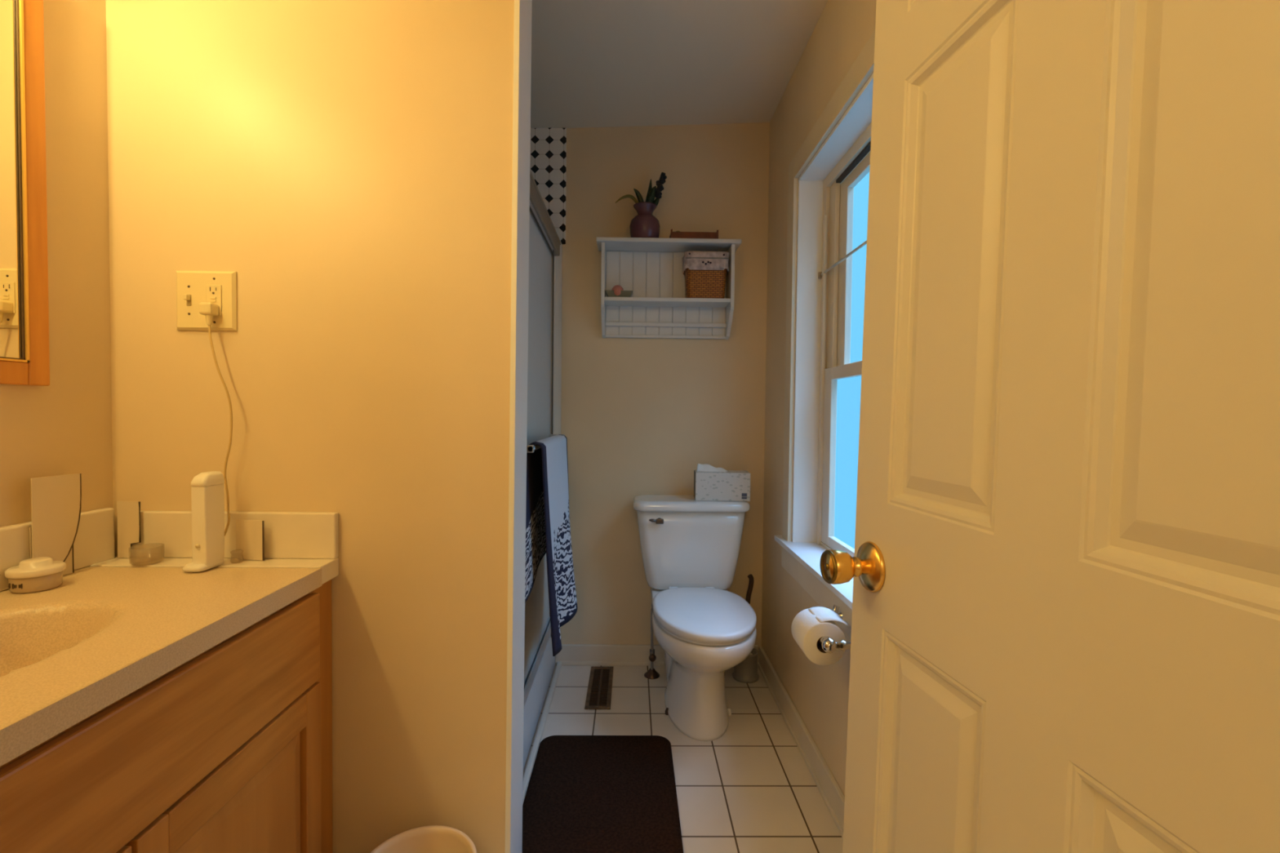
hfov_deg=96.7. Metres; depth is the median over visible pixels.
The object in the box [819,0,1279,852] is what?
door
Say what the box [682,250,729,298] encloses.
wicker basket
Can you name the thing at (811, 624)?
toilet paper roll
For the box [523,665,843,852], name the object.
floor
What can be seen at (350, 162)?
wall partition
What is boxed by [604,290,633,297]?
glass dish
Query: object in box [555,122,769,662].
wall
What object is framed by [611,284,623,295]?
ball
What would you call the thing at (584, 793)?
bath rug
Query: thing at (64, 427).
wall
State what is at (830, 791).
baseboard
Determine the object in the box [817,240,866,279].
curtain rod
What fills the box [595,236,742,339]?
wall shelf
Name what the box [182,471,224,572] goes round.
charger
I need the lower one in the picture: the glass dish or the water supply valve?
the water supply valve
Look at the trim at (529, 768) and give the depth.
1.99 m
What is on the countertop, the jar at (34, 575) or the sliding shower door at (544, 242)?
the jar at (34, 575)
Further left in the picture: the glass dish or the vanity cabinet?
the vanity cabinet
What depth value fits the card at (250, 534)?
1.25 m
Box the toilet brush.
[732,573,759,683]
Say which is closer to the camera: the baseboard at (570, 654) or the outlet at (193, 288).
the outlet at (193, 288)
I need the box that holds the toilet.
[633,494,756,741]
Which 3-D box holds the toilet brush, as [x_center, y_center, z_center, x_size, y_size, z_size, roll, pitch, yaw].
[0.461,0.863,2.470,0.116,0.453,0.116,1,2,-1]
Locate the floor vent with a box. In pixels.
[584,666,613,709]
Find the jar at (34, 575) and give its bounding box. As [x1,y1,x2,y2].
[4,556,66,593]
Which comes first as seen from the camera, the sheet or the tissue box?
the sheet
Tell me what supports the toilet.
on the floor
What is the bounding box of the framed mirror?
[0,0,49,386]
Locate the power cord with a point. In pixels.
(209, 310)
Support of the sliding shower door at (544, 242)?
on the bathtub
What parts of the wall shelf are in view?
panel, rail, panel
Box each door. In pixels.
[524,169,564,706]
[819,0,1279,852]
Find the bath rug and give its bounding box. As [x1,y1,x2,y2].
[522,735,683,852]
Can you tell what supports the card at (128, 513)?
on the countertop
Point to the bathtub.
(535, 701)
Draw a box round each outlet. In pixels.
[176,271,237,331]
[205,284,222,315]
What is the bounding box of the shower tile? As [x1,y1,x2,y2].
[529,128,566,244]
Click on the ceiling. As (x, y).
(595, 63)
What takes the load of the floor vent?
in the floor
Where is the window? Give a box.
[774,30,875,637]
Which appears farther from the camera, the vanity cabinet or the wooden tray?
the wooden tray
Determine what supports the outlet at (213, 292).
attached to the outlet at (193, 288)
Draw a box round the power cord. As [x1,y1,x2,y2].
[198,302,232,536]
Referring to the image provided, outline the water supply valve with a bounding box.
[644,603,659,679]
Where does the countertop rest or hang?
on the vanity cabinet
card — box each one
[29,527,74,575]
[116,501,141,558]
[235,519,264,560]
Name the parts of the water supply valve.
valve handle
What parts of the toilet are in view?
lever arm, tank, tank lid, seat, seat lid, bowl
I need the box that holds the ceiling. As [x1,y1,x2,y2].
[530,0,827,128]
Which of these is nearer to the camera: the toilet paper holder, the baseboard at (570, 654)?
the toilet paper holder
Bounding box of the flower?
[615,172,666,205]
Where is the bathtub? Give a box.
[523,634,555,770]
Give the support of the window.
in the wall at (820, 694)
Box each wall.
[0,0,112,527]
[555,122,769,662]
[761,0,876,795]
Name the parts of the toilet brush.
handle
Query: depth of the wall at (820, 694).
2.13 m
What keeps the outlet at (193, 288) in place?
attached to the wall partition at (350, 162)
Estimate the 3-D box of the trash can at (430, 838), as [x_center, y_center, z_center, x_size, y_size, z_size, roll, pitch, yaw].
[-0.450,1.000,1.146,0.236,0.231,0.236,1,2,-1]
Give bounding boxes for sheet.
[31,473,81,562]
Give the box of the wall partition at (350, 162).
[106,0,514,852]
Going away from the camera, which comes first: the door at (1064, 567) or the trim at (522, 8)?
the door at (1064, 567)
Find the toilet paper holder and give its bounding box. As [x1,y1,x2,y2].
[799,604,850,653]
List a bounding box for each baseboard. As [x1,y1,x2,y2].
[555,644,758,666]
[757,646,844,839]
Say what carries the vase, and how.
on the wall shelf
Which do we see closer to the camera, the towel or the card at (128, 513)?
the card at (128, 513)
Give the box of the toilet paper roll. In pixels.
[791,606,849,665]
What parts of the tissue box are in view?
panel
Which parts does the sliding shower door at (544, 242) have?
glass, sliding panel, header rail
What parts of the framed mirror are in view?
glass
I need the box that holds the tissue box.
[693,463,751,501]
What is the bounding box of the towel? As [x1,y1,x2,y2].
[524,434,577,656]
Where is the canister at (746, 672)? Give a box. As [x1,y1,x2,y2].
[732,648,759,683]
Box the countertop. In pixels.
[0,507,338,766]
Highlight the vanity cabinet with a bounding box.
[0,579,333,852]
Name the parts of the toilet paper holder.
post, post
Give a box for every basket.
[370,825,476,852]
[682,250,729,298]
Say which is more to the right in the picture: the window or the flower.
the window
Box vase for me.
[629,201,660,238]
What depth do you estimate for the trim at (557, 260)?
2.41 m
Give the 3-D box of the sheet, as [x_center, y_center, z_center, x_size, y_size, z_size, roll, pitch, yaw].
[-1.144,0.198,1.119,0.004,0.202,0.088,1,2,5]
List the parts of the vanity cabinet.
rail, raised panel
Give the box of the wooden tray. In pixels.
[669,229,718,239]
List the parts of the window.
sash, frame, sash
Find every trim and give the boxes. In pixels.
[505,0,532,852]
[522,661,561,804]
[553,228,562,434]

